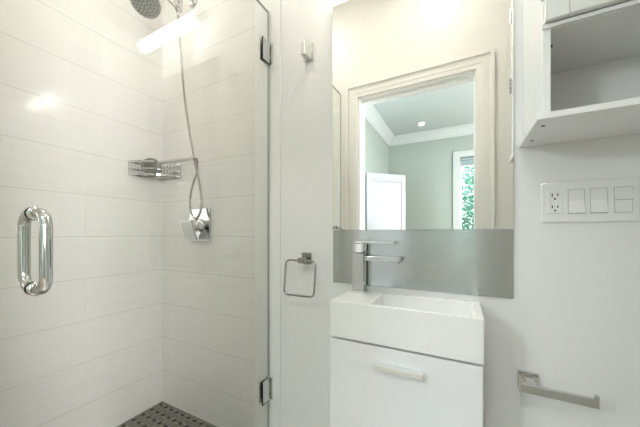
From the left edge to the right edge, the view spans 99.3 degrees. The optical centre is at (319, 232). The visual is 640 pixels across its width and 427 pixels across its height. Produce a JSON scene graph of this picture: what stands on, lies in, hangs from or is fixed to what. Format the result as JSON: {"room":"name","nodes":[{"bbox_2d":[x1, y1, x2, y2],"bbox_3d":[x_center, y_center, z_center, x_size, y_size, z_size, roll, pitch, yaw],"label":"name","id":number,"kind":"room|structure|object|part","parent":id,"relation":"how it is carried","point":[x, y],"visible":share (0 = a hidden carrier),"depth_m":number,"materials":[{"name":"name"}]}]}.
{"room":"bathroom","nodes":[
{"label":"bathroom","id":0,"kind":"room"},
{"bbox_2d":[0,0,161,426],"bbox_3d":[-1.298,-0.450,1.130,0.120,3.040,1.240,0,0,28],"label":"wall","id":1,"kind":"structure","parent":0,"point":[81,80],"depth_m":1.30,"materials":[{"name":"tile"}]},
{"bbox_2d":[117,401,216,426],"bbox_3d":[-0.877,1.070,0.989,0.757,0.100,1.100,0,0,28],"label":"floor","id":2,"kind":"structure","parent":0,"point":[162,414],"depth_m":1.49,"materials":[{"name":"tile"}]},
{"bbox_2d":[162,0,639,426],"bbox_3d":[0.219,-0.450,1.104,2.834,3.040,0.120,0,0,28],"label":"wall","id":3,"kind":"structure","parent":0,"point":[572,319],"depth_m":1.18,"materials":[{"name":"white paint"}]},
{"bbox_2d":[17,0,272,426],"bbox_3d":[-0.433,-0.035,0.891,0.135,1.974,0.848,0,0,28],"label":"shower door","id":4,"kind":"structure","parent":3,"relation":"attached to","point":[33,288],"depth_m":0.59,"materials":[{"name":"clear glass"}]},
{"bbox_3d":[-0.632,0.038,0.589,0.062,0.179,0.020,0,0,28],"label":"pull handle","id":5,"kind":"part","parent":4,"relation":"part of","materials":[{"name":"silver metal"}]},
{"bbox_3d":[-0.568,0.038,0.555,0.062,0.179,0.020,0,0,28],"label":"pull handle","id":6,"kind":"part","parent":4,"relation":"part of","materials":[{"name":"silver metal"}]},
{"bbox_3d":[-0.435,-0.035,0.888,0.010,1.974,0.842,0,0,28],"label":"glass panel","id":7,"kind":"part","parent":4,"relation":"part of","materials":[{"name":"clear glass"}]},
{"bbox_2d":[128,160,180,180],"bbox_3d":[-0.922,-0.357,1.525,0.180,0.080,0.189,0,0,28],"label":"basket","id":8,"kind":"object","parent":3,"relation":"attached to","point":[131,161],"visible":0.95,"depth_m":1.52,"materials":[{"name":"silver metal"}]},
{"bbox_3d":[-0.922,-0.392,1.525,0.179,0.010,0.189,0,0,28],"label":"rail","id":9,"kind":"part","parent":8,"relation":"part of","materials":[{"name":"silver metal"}]},
{"bbox_3d":[-0.922,-0.353,1.525,0.179,0.006,0.189,0,0,28],"label":"rail","id":10,"kind":"part","parent":8,"relation":"part of","materials":[{"name":"silver metal"}]},
{"bbox_3d":[-0.922,-0.322,1.525,0.179,0.010,0.189,0,0,28],"label":"rail","id":11,"kind":"part","parent":8,"relation":"part of","materials":[{"name":"silver metal"}]},
{"bbox_2d":[130,0,196,18],"bbox_3d":[-0.804,-1.217,1.411,0.312,0.206,0.125,0,0,-34],"label":"shower","id":12,"kind":"object","parent":3,"relation":"attached to","point":[149,9],"visible":1,"depth_m":1.38,"materials":[{"name":"silver metal"}]},
{"bbox_2d":[141,0,202,219],"bbox_3d":[-0.794,-0.695,1.468,0.411,1.249,0.084,0,0,20],"label":"shower","id":13,"kind":"object","parent":12,"relation":"attached to","point":[188,158],"visible":0.94,"depth_m":1.43,"materials":[{"name":"grey metal"}]},
{"bbox_2d":[180,208,210,240],"bbox_3d":[-0.675,-0.045,1.455,0.165,0.180,0.088,0,0,28],"label":"shower valve","id":14,"kind":"object","parent":3,"relation":"attached to","point":[199,229],"visible":0.94,"depth_m":1.45,"materials":[{"name":"silver metal"}]},
{"bbox_3d":[-0.694,-0.014,1.440,0.084,0.102,0.044,0,0,28],"label":"lever","id":15,"kind":"part","parent":14,"relation":"part of","materials":[{"name":"silver metal"}]},
{"bbox_2d":[255,0,280,426],"bbox_3d":[-0.245,-0.505,1.275,0.148,2.930,0.007,0,0,28],"label":"trim","id":16,"kind":"structure","parent":3,"relation":"attached to","point":[273,6],"depth_m":1.27,"materials":[{"name":"paint"}]},
{"bbox_2d":[283,252,316,297],"bbox_3d":[-0.076,0.174,1.153,0.154,0.178,0.067,0,0,28],"label":"towel ring","id":17,"kind":"object","parent":3,"relation":"attached to","point":[306,258],"visible":1,"depth_m":1.14,"materials":[{"name":"silver metal"}]},
{"bbox_3d":[-0.072,0.114,1.151,0.025,0.022,0.049,0,0,28],"label":"post","id":18,"kind":"part","parent":17,"relation":"part of","materials":[{"name":"silver metal"}]},
{"bbox_3d":[-0.058,0.109,1.176,0.046,0.048,0.009,0,0,28],"label":"wall plate","id":19,"kind":"part","parent":17,"relation":"part of","materials":[{"name":"silver metal"}]},
{"bbox_2d":[301,40,312,61],"bbox_3d":[-0.059,-0.776,1.151,0.038,0.070,0.055,0,0,28],"label":"robe hook","id":20,"kind":"object","parent":3,"relation":"attached to","point":[306,50],"visible":1,"depth_m":1.16,"materials":[{"name":"silver metal"}]},
{"bbox_3d":[-0.059,-0.746,1.150,0.018,0.008,0.040,0,0,28],"label":"arm","id":21,"kind":"part","parent":20,"relation":"part of","materials":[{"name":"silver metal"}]},
{"bbox_3d":[-0.048,-0.776,1.171,0.038,0.070,0.008,0,0,28],"label":"wall plate","id":22,"kind":"part","parent":20,"relation":"part of","materials":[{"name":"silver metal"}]},
{"bbox_2d":[330,336,482,426],"bbox_3d":[0.269,0.597,0.884,0.439,0.506,0.224,0,0,28],"label":"vanity cabinet","id":23,"kind":"object","parent":3,"relation":"attached to","point":[372,385],"visible":0.89,"depth_m":0.80,"materials":[{"name":"white paint"}]},
{"bbox_3d":[0.228,0.401,0.793,0.139,0.014,0.025,0,0,28],"label":"handle","id":24,"kind":"part","parent":23,"relation":"part of","materials":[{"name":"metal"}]},
{"bbox_2d":[330,290,483,364],"bbox_3d":[0.275,0.284,0.894,0.444,0.119,0.200,0,0,28],"label":"basin","id":25,"kind":"object","parent":23,"relation":"in","point":[446,328],"visible":0.99,"depth_m":0.81,"materials":[{"name":"white ceramic"}]},
{"bbox_2d":[351,241,401,293],"bbox_3d":[0.206,0.127,1.003,0.180,0.194,0.050,0,0,28],"label":"faucet","id":26,"kind":"object","parent":25,"relation":"on","point":[360,258],"visible":1,"depth_m":1.01,"materials":[{"name":"silver metal"}]},
{"bbox_3d":[0.200,0.035,1.006,0.154,0.009,0.040,0,0,28],"label":"lever","id":27,"kind":"part","parent":26,"relation":"part of","materials":[{"name":"silver metal"}]},
{"bbox_3d":[0.227,0.093,0.992,0.132,0.017,0.036,0,0,28],"label":"spout","id":28,"kind":"part","parent":26,"relation":"part of","materials":[{"name":"silver metal"}]},
{"bbox_2d":[332,0,512,229],"bbox_3d":[0.323,-0.468,0.976,0.609,0.912,0.010,0,0,28],"label":"wall mirror","id":29,"kind":"object","parent":3,"relation":"attached to","point":[422,90],"visible":1,"depth_m":0.95,"materials":[{"name":"clear mirror"}]},
{"bbox_2d":[333,229,513,298],"bbox_3d":[0.325,0.095,0.978,0.611,0.214,0.005,0,0,28],"label":"backsplash","id":30,"kind":"structure","parent":3,"relation":"attached to","point":[480,262],"depth_m":0.93,"materials":[{"name":"metal"}]},
{"bbox_2d":[517,369,599,408],"bbox_3d":[0.656,0.443,0.764,0.166,0.051,0.078,0,0,28],"label":"toilet paper holder","id":31,"kind":"object","parent":3,"relation":"attached to","point":[527,382],"visible":1,"depth_m":0.74,"materials":[{"name":"silver metal"}]},
{"bbox_3d":[0.624,0.443,0.818,0.050,0.050,0.012,0,0,28],"label":"wall plate","id":32,"kind":"part","parent":31,"relation":"part of","materials":[{"name":"silver metal"}]},
{"bbox_3d":[0.608,0.434,0.787,0.022,0.018,0.058,0,0,28],"label":"post","id":33,"kind":"part","parent":31,"relation":"part of","materials":[{"name":"silver metal"}]},
{"bbox_2d":[519,0,639,147],"bbox_3d":[0.753,-0.719,0.616,0.458,0.921,0.251,0,0,28],"label":"upper cabinet","id":34,"kind":"object","parent":3,"relation":"attached to","point":[581,58],"visible":1,"depth_m":0.67,"materials":[{"name":"white paint"}]},
{"bbox_3d":[0.570,-0.727,0.722,0.014,0.906,0.232,0,0,28],"label":"panel","id":35,"kind":"part","parent":34,"relation":"part of","materials":[{"name":"white paint"}]},
{"bbox_3d":[0.809,-0.727,0.723,0.408,0.906,0.008,0,0,28],"label":"panel","id":36,"kind":"part","parent":34,"relation":"part of","materials":[{"name":"white paint"}]},
{"bbox_3d":[0.717,-0.827,0.503,0.391,0.703,0.018,0,0,28],"label":"door","id":37,"kind":"part","parent":34,"relation":"part of","materials":[{"name":"white paint"}]},
{"bbox_2d":[541,177,638,222],"bbox_3d":[0.740,-0.087,0.757,0.199,0.115,0.013,0,0,28],"label":"switch plate","id":38,"kind":"object","parent":3,"relation":"attached to","point":[605,200],"visible":1,"depth_m":0.75,"materials":[{"name":"white plastic"}]},
{"bbox_2d":[548,190,561,213],"bbox_3d":[0.679,-0.089,0.787,0.033,0.066,0.003,0,0,28],"label":"socket","id":39,"kind":"object","parent":38,"relation":"attached to","point":[554,196],"depth_m":0.79,"materials":[{"name":"white plastic"}]},
{"bbox_3d":[0.721,-0.089,0.766,0.036,0.070,0.001,0,0,28],"label":"switch frame","id":40,"kind":"part","parent":38,"relation":"part of","materials":[{"name":"white plastic"}]},
{"bbox_2d":[569,189,584,212],"bbox_3d":[0.720,-0.089,0.763,0.033,0.066,0.006,0,0,28],"label":"rocker switch","id":41,"kind":"object","parent":38,"relation":"attached to","point":[576,196],"depth_m":0.76,"materials":[{"name":"white plastic"}]},
{"bbox_3d":[0.763,-0.089,0.744,0.036,0.070,0.001,0,0,28],"label":"switch frame","id":42,"kind":"part","parent":38,"relation":"part of","materials":[{"name":"white plastic"}]},
{"bbox_2d":[591,188,607,212],"bbox_3d":[0.762,-0.089,0.741,0.033,0.066,0.006,0,0,28],"label":"rocker switch","id":43,"kind":"object","parent":38,"relation":"attached to","point":[599,196],"depth_m":0.74,"materials":[{"name":"white plastic"}]},
{"bbox_3d":[0.805,-0.089,0.722,0.036,0.070,0.001,0,0,28],"label":"switch frame","id":44,"kind":"part","parent":38,"relation":"part of","materials":[{"name":"white plastic"}]},
{"bbox_2d":[615,199,631,211],"bbox_3d":[0.805,-0.072,0.722,0.033,0.032,0.002,0,0,28],"label":"rocker switch","id":45,"kind":"object","parent":38,"relation":"attached to","point":[621,205],"depth_m":0.72,"materials":[{"name":"white plastic"}]},
{"bbox_2d":[615,187,632,198],"bbox_3d":[0.804,-0.106,0.720,0.033,0.032,0.005,0,0,28],"label":"rocker switch","id":46,"kind":"object","parent":38,"relation":"attached to","point":[620,192],"depth_m":0.72,"materials":[{"name":"white plastic"}]}
]}

